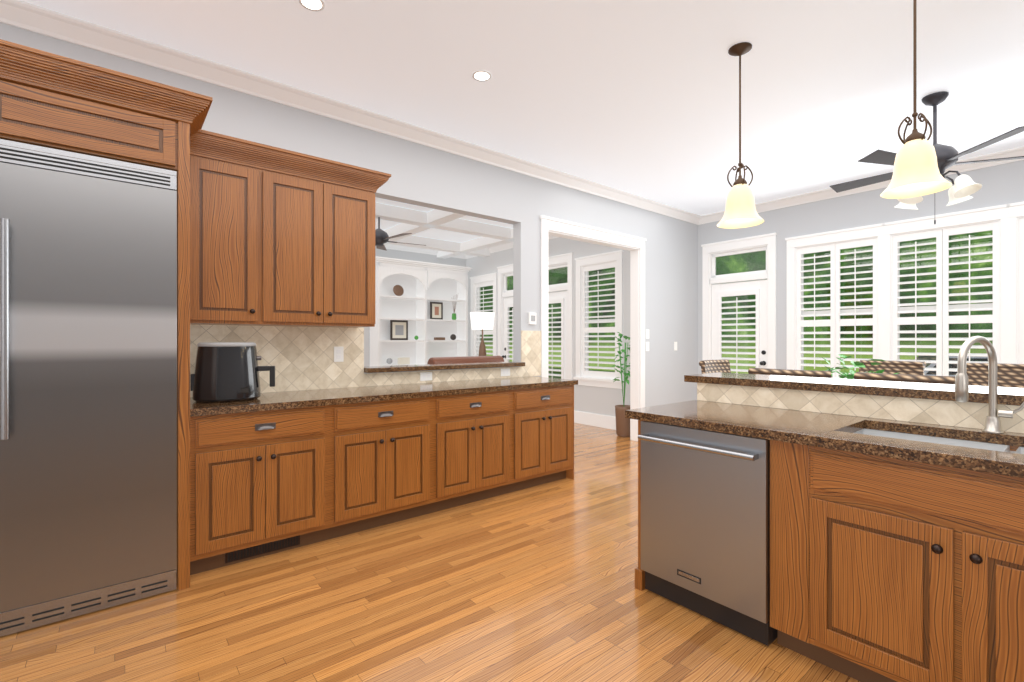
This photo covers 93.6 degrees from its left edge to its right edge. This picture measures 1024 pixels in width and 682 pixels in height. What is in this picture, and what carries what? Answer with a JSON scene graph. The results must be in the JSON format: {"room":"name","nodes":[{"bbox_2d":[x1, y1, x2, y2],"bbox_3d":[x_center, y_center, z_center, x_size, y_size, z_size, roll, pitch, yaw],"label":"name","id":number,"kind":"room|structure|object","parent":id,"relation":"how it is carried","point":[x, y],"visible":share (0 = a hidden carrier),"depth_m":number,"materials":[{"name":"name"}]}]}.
{"room":"kitchen","nodes":[
{"label":"kitchen","id":0,"kind":"room"},
{"bbox_2d":[0,22,697,407],"bbox_3d":[-0.660,-0.255,4.285,8.820,3.050,0.120,0,0,-39],"label":"wall","id":1,"kind":"structure","parent":0,"point":[426,176],"depth_m":4.70,"materials":[{"name":"grey paint"}]},
{"bbox_2d":[0,67,183,182],"bbox_3d":[-2.189,-1.010,2.492,0.700,0.269,0.703,0,0,-39],"label":"upper cabinet","id":2,"kind":"object","parent":1,"relation":"attached to","point":[34,110],"depth_m":2.23,"materials":[{"name":"brown wood"}]},
{"bbox_2d":[177,143,275,326],"bbox_3d":[-1.809,-0.606,3.034,0.476,1.001,0.348,0,0,-39],"label":"upper cabinet","id":3,"kind":"object","parent":1,"relation":"attached to","point":[226,204],"depth_m":2.89,"materials":[{"name":"brown wood"}]},
{"bbox_2d":[276,163,378,330],"bbox_3d":[-1.417,-0.606,3.356,0.830,1.001,0.348,0,0,-39],"label":"upper cabinet","id":4,"kind":"object","parent":1,"relation":"attached to","point":[276,265],"depth_m":3.26,"materials":[{"name":"brown wood"}]},
{"bbox_2d":[334,347,343,361],"bbox_3d":[-1.315,0.100,3.649,0.072,0.116,0.005,0,0,-39],"label":"electrical outlet plate","id":5,"kind":"object","parent":1,"relation":"attached to","point":[339,357],"depth_m":3.65,"materials":[{"name":"white plastic"}]},
{"bbox_2d":[0,0,699,224],"bbox_3d":[-0.636,-1.730,4.162,8.700,0.100,0.100,0,0,-39],"label":"crown molding","id":6,"kind":"structure","parent":1,"relation":"attached to","point":[42,20],"depth_m":3.33,"materials":[{"name":"white wood"}]},
{"bbox_2d":[420,372,431,380],"bbox_3d":[-0.735,0.304,4.125,0.116,0.072,0.005,0,0,-39],"label":"electrical outlet plate","id":7,"kind":"object","parent":1,"relation":"attached to","point":[424,376],"depth_m":4.12,"materials":[{"name":"white plastic"}]},
{"bbox_2d":[364,361,524,372],"bbox_3d":[-0.569,0.230,4.340,1.622,0.040,0.240,0,0,-39],"label":"granite","id":8,"kind":"object","parent":1,"relation":"on","point":[393,368],"visible":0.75,"depth_m":4.15,"materials":[{"name":"brown stone"}]},
{"bbox_2d":[501,368,509,375],"bbox_3d":[-0.063,0.304,4.677,0.116,0.072,0.005,0,0,-39],"label":"electrical outlet plate","id":9,"kind":"object","parent":1,"relation":"attached to","point":[504,372],"depth_m":4.68,"materials":[{"name":"white plastic"}]},
{"bbox_2d":[528,312,535,323],"bbox_3d":[0.209,-0.230,4.905,0.090,0.120,0.023,0,0,-39],"label":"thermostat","id":10,"kind":"object","parent":1,"relation":"attached to","point":[531,316],"depth_m":4.88,"materials":[{"name":"white plastic"}]},
{"bbox_2d":[540,215,646,440],"bbox_3d":[0.951,-0.015,5.609,1.820,2.570,0.188,0,0,-39],"label":"door frame","id":11,"kind":"structure","parent":1,"relation":"attached to","point":[556,227],"depth_m":5.96,"materials":[{"name":"white wood"}]},
{"bbox_2d":[646,329,648,338],"bbox_3d":[1.741,-0.090,6.175,0.070,0.120,0.005,0,0,-39],"label":"light switch","id":12,"kind":"object","parent":1,"relation":"attached to","point":[647,330],"depth_m":6.17,"materials":[{"name":"white plastic"}]},
{"bbox_2d":[363,248,465,366],"bbox_3d":[-3.949,-0.255,7.407,7.700,3.050,0.120,0,0,-39],"label":"wall","id":13,"kind":"structure","parent":0,"point":[404,255],"depth_m":8.93,"materials":[{"name":"grey paint"}]},
{"bbox_2d":[384,244,465,258],"bbox_3d":[-3.876,-1.725,7.318,7.700,0.110,0.110,0,0,-39],"label":"crown molding","id":14,"kind":"structure","parent":13,"relation":"attached to","point":[388,246],"depth_m":9.01,"materials":[{"name":"white wood"}]},
{"bbox_2d":[0,423,859,681],"bbox_3d":[-0.192,1.300,3.621,8.940,0.060,10.740,0,0,-39],"label":"floor","id":15,"kind":"structure","parent":0,"point":[534,584],"depth_m":2.21,"materials":[{"name":"brown wood"}]},
{"bbox_2d":[0,139,176,636],"bbox_3d":[-2.163,0.200,2.459,0.694,2.130,0.784,0,0,-39],"label":"refrigerator","id":16,"kind":"object","parent":15,"relation":"on","point":[88,383],"visible":1,"depth_m":2.21,"materials":[{"name":"silver metal"}]},
{"bbox_2d":[177,403,331,586],"bbox_3d":[-1.617,0.835,3.004,0.735,0.870,0.638,0,0,-39],"label":"base cabinet","id":17,"kind":"object","parent":15,"relation":"on","point":[253,484],"depth_m":2.72,"materials":[{"name":"brown wood"}]},
{"bbox_2d":[177,375,577,418],"bbox_3d":[-0.749,0.378,3.708,2.970,0.040,0.652,0,0,-39],"label":"countertop","id":18,"kind":"structure","parent":17,"relation":"on","point":[323,396],"depth_m":3.33,"materials":[{"name":"brown stone"}]},
{"bbox_2d":[190,342,274,402],"bbox_3d":[-1.710,0.182,2.956,0.438,0.348,0.336,0,0,-39],"label":"air fryer","id":19,"kind":"object","parent":18,"relation":"on","point":[226,371],"visible":1,"depth_m":2.81,"materials":[{"name":"black plastic"}]},
{"bbox_2d":[332,399,435,538],"bbox_3d":[-1.049,0.835,3.471,0.735,0.870,0.638,0,0,-39],"label":"base cabinet","id":20,"kind":"object","parent":15,"relation":"on","point":[384,454],"depth_m":3.22,"materials":[{"name":"brown wood"}]},
{"bbox_2d":[370,256,471,365],"bbox_3d":[-1.669,-0.083,8.925,1.970,2.705,0.420,0,0,-39],"label":"built-in bookcase","id":21,"kind":"object","parent":15,"relation":"on","point":[421,313],"visible":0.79,"depth_m":8.92,"materials":[{"name":"white wood"}]},
{"bbox_2d":[427,356,503,363],"bbox_3d":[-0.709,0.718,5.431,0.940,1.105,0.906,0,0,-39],"label":"sofa","id":22,"kind":"object","parent":15,"relation":"on","point":[450,360],"visible":0.06,"depth_m":5.05,"materials":[{"name":"brown leather"}]},
{"bbox_2d":[436,391,515,511],"bbox_3d":[-0.481,0.835,3.937,0.735,0.870,0.638,0,0,-39],"label":"base cabinet","id":23,"kind":"object","parent":15,"relation":"on","point":[476,434],"depth_m":3.70,"materials":[{"name":"brown wood"}]},
{"bbox_2d":[516,383,577,490],"bbox_3d":[0.092,0.835,4.408,0.747,0.870,0.638,0,0,-39],"label":"base cabinet","id":24,"kind":"object","parent":15,"relation":"on","point":[544,415],"depth_m":4.16,"materials":[{"name":"brown wood"}]},
{"bbox_2d":[612,332,629,436],"bbox_3d":[1.498,0.574,6.423,0.321,1.390,0.332,0,0,-39],"label":"potted plant","id":25,"kind":"object","parent":15,"relation":"on","point":[622,426],"visible":0.92,"depth_m":6.37,"materials":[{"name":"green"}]},
{"bbox_2d":[699,360,730,373],"bbox_3d":[2.169,0.731,4.638,0.520,1.078,0.595,0,0,-39],"label":"wicker chair","id":26,"kind":"object","parent":15,"relation":"on","point":[713,366],"visible":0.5,"depth_m":4.84,"materials":[{"name":"beige wicker"}]},
{"bbox_2d":[748,368,831,377],"bbox_3d":[2.048,0.731,3.403,0.595,1.078,0.520,0,0,-39],"label":"wicker chair","id":27,"kind":"object","parent":15,"relation":"on","point":[800,373],"visible":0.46,"depth_m":3.19,"materials":[{"name":"beige wicker"}]},
{"bbox_2d":[625,380,1023,681],"bbox_3d":[1.954,0.760,1.608,1.038,1.020,3.065,0,0,-39],"label":"kitchen island","id":28,"kind":"object","parent":15,"relation":"on","point":[896,531],"depth_m":1.71,"materials":[{"name":"brown wood"}]},
{"bbox_2d":[638,421,776,645],"bbox_3d":[1.056,0.835,2.368,0.672,0.862,0.606,0,0,-39],"label":"dishwasher","id":29,"kind":"object","parent":28,"relation":"in","point":[705,523],"visible":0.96,"depth_m":2.15,"materials":[{"name":"silver metal"}]},
{"bbox_2d":[685,372,1023,403],"bbox_3d":[2.219,0.230,1.875,0.430,0.040,3.140,0,0,-39],"label":"island countertop","id":30,"kind":"structure","parent":28,"relation":"on","point":[906,388],"depth_m":2.32,"materials":[{"name":"stone"}]},
{"bbox_2d":[955,336,1023,432],"bbox_3d":[1.829,0.168,1.827,0.228,0.377,0.192,0,0,-39],"label":"faucet","id":31,"kind":"object","parent":28,"relation":"on","point":[992,422],"visible":0.98,"depth_m":1.86,"materials":[{"name":"silver metal"}]},
{"bbox_2d":[859,360,925,374],"bbox_3d":[3.504,0.731,4.522,0.595,1.078,0.520,0,0,-39],"label":"wicker chair","id":32,"kind":"object","parent":15,"relation":"on","point":[907,367],"visible":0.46,"depth_m":4.64,"materials":[{"name":"beige wicker"}]},
{"bbox_2d":[854,372,969,384],"bbox_3d":[2.454,0.731,2.909,0.595,1.078,0.520,0,0,-39],"label":"wicker chair","id":33,"kind":"object","parent":15,"relation":"on","point":[906,378],"visible":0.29,"depth_m":2.72,"materials":[{"name":"beige wicker"}]},
{"bbox_2d":[966,363,1023,387],"bbox_3d":[3.980,0.731,3.942,0.595,1.078,0.520,0,0,-39],"label":"wicker chair","id":34,"kind":"object","parent":15,"relation":"on","point":[1010,375],"visible":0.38,"depth_m":4.09,"materials":[{"name":"beige wicker"}]},
{"bbox_3d":[-0.471,0.880,7.663,1.100,0.780,0.400,0,0,-39],"label":"console table","id":35,"kind":"object","parent":15,"relation":"on","visible":0},
{"bbox_2d":[470,312,494,355],"bbox_3d":[-0.471,0.018,7.663,0.400,0.940,0.400,0,0,-39],"label":"table lamp","id":36,"kind":"object","parent":35,"relation":"on","point":[482,321],"visible":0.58,"depth_m":7.52,"materials":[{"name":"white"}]},
{"bbox_3d":[3.041,0.890,3.624,1.000,0.760,1.700,0,0,-39],"label":"dining table","id":37,"kind":"object","parent":15,"relation":"on","visible":0},
{"bbox_2d":[823,354,897,378],"bbox_3d":[2.729,0.309,3.790,0.523,0.398,0.546,0,0,-39],"label":"pothos plant","id":38,"kind":"object","parent":37,"relation":"on","point":[843,375],"visible":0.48,"depth_m":3.78,"materials":[{"name":"green plant"}]},
{"bbox_2d":[375,197,512,242],"bbox_3d":[-2.521,-1.830,5.668,7.700,0.100,4.380,0,0,-39],"label":"ceiling","id":39,"kind":"structure","parent":0,"point":[440,234],"depth_m":7.41,"materials":[{"name":"white paint"}]},
{"bbox_2d":[375,217,425,250],"bbox_3d":[-1.714,-1.514,6.291,1.210,0.529,1.207,0,0,-39],"label":"room ceiling fan","id":40,"kind":"object","parent":39,"relation":"hanging from","point":[382,237],"visible":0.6,"depth_m":6.23,"materials":[{"name":"grey metal"}]},
{"bbox_2d":[375,202,512,258],"bbox_3d":[-2.521,-1.700,5.668,7.700,0.160,4.380,0,0,-39],"label":"ceiling beams","id":41,"kind":"structure","parent":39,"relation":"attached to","point":[413,222],"depth_m":7.28,"materials":[{"name":"white wood"}]},
{"bbox_2d":[21,0,1023,214],"bbox_3d":[1.236,-1.830,1.882,8.700,0.100,6.000,0,0,-39],"label":"ceiling","id":42,"kind":"structure","parent":0,"point":[638,97],"depth_m":3.17,"materials":[{"name":"white paint"}]},
{"bbox_2d":[298,0,324,11],"bbox_3d":[-1.053,-1.778,2.526,0.128,0.004,0.128,0,0,42],"label":"recessed light","id":43,"kind":"object","parent":42,"relation":"in","point":[319,5],"depth_m":2.54,"materials":[{"name":"white"}]},
{"bbox_2d":[472,70,491,80],"bbox_3d":[-0.203,-1.778,3.224,0.128,0.004,0.128,0,0,42],"label":"recessed light","id":44,"kind":"object","parent":42,"relation":"in","point":[479,75],"depth_m":3.22,"materials":[{"name":"white"}]},
{"bbox_2d":[717,42,763,228],"bbox_3d":[1.388,-1.247,2.926,0.262,1.064,0.262,0,0,-39],"label":"pendant light","id":45,"kind":"object","parent":42,"relation":"hanging from","point":[740,210],"visible":1,"depth_m":2.90,"materials":[{"name":"beige glass"}]},
{"bbox_2d":[880,0,951,198],"bbox_3d":[1.915,-1.247,2.285,0.262,1.064,0.262,0,0,-39],"label":"pendant light","id":46,"kind":"object","parent":42,"relation":"hanging from","point":[916,172],"visible":1,"depth_m":2.27,"materials":[{"name":"beige glass"}]},
{"bbox_2d":[830,91,1023,223],"bbox_3d":[3.067,-1.315,3.530,1.296,0.929,1.264,0,0,-39],"label":"ceiling fan","id":47,"kind":"object","parent":42,"relation":"hanging from","point":[963,188],"visible":0.56,"depth_m":3.41,"materials":[{"name":"grey metal"}]},
{"bbox_2d":[466,237,629,416],"bbox_3d":[0.463,-0.255,8.196,0.120,3.050,4.500,0,0,-39],"label":"wall","id":48,"kind":"structure","parent":0,"point":[598,400],"depth_m":7.37,"materials":[{"name":"grey paint"}]},
{"bbox_2d":[470,273,496,355],"bbox_3d":[-0.525,-0.301,9.352,0.180,1.953,0.870,0,0,-39],"label":"window","id":49,"kind":"structure","parent":48,"relation":"in","point":[483,281],"depth_m":9.35,"materials":[{"name":"white wood"}]},
{"bbox_2d":[497,264,512,361],"bbox_3d":[0.056,-0.054,8.652,0.171,2.648,0.904,0,0,-39],"label":"door","id":50,"kind":"structure","parent":48,"relation":"in","point":[505,298],"depth_m":8.87,"materials":[{"name":"white wood"}]},
{"bbox_2d":[464,235,557,258],"bbox_3d":[0.412,-1.725,8.077,0.110,0.110,4.140,0,0,-39],"label":"crown molding","id":51,"kind":"structure","parent":48,"relation":"attached to","point":[501,247],"depth_m":8.85,"materials":[{"name":"white wood"}]},
{"bbox_2d":[548,253,572,379],"bbox_3d":[0.697,-0.054,7.871,0.171,2.648,0.904,0,0,-39],"label":"door","id":52,"kind":"structure","parent":48,"relation":"in","point":[562,293],"depth_m":7.69,"materials":[{"name":"white wood"}]},
{"bbox_2d":[574,410,615,429],"bbox_3d":[1.390,1.175,6.959,0.018,0.190,1.410,0,0,-39],"label":"baseboard","id":53,"kind":"structure","parent":48,"relation":"attached to","point":[597,420],"depth_m":7.12,"materials":[{"name":"white wood"}]},
{"bbox_2d":[573,250,623,388],"bbox_3d":[1.303,-0.301,7.127,0.180,1.953,0.910,0,0,-39],"label":"window","id":54,"kind":"structure","parent":48,"relation":"in","point":[585,265],"depth_m":7.13,"materials":[{"name":"white wood"}]},
{"bbox_2d":[698,160,1023,373],"bbox_3d":[4.682,-0.255,4.635,0.120,3.050,6.120,0,0,-39],"label":"wall","id":55,"kind":"structure","parent":0,"point":[1002,184],"depth_m":5.61,"materials":[{"name":"grey paint"}]},
{"bbox_2d":[701,233,776,372],"bbox_3d":[3.085,-0.054,6.539,0.171,2.648,1.014,0,0,-39],"label":"back door","id":56,"kind":"structure","parent":55,"relation":"in","point":[761,284],"depth_m":6.50,"materials":[{"name":"white wood"}]},
{"bbox_2d":[785,223,884,378],"bbox_3d":[3.791,-0.346,5.672,0.180,1.883,1.017,0,0,-39],"label":"kitchen window","id":57,"kind":"structure","parent":55,"relation":"in","point":[835,242],"depth_m":5.67,"materials":[{"name":"white wood"}]},
{"bbox_2d":[700,146,1023,223],"bbox_3d":[4.559,-1.730,4.612,0.100,0.100,5.760,0,0,-39],"label":"crown molding","id":58,"kind":"structure","parent":55,"relation":"attached to","point":[828,193],"depth_m":5.56,"materials":[{"name":"white wood"}]},
{"bbox_2d":[878,204,1016,375],"bbox_3d":[4.408,-0.346,4.921,0.180,1.883,1.058,0,0,-39],"label":"kitchen window","id":59,"kind":"structure","parent":55,"relation":"in","point":[944,228],"depth_m":4.89,"materials":[{"name":"white wood"}]},
{"bbox_2d":[1007,202,1023,363],"bbox_3d":[5.025,-0.346,4.171,0.180,1.883,1.017,0,0,-39],"label":"kitchen window","id":60,"kind":"structure","parent":55,"relation":"in","point":[1016,209],"depth_m":4.49,"materials":[{"name":"white wood"}]},
{"label":"outside","id":61,"kind":"structure","parent":0,"visible":0},
{"bbox_2d":[548,367,614,378],"bbox_3d":[10.388,1.625,10.694,18.370,0.590,76.000,0,0,-39],"label":"lawn","id":62,"kind":"structure","parent":61,"point":[554,372],"depth_m":29.47,"materials":[{"name":"green plant"}]},
{"bbox_2d":[914,355,987,375],"bbox_3d":[13.477,1.150,14.296,4.450,1.440,1.860,0,0,23],"label":"car","id":63,"kind":"object","parent":62,"relation":"on","point":[952,358],"depth_m":13.84,"materials":[{"name":"grey paint"}]},
{"bbox_2d":[480,230,992,373],"bbox_3d":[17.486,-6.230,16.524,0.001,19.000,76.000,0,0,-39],"label":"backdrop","id":64,"kind":"structure","parent":61,"point":[727,266],"depth_m":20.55,"materials":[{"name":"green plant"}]}
]}

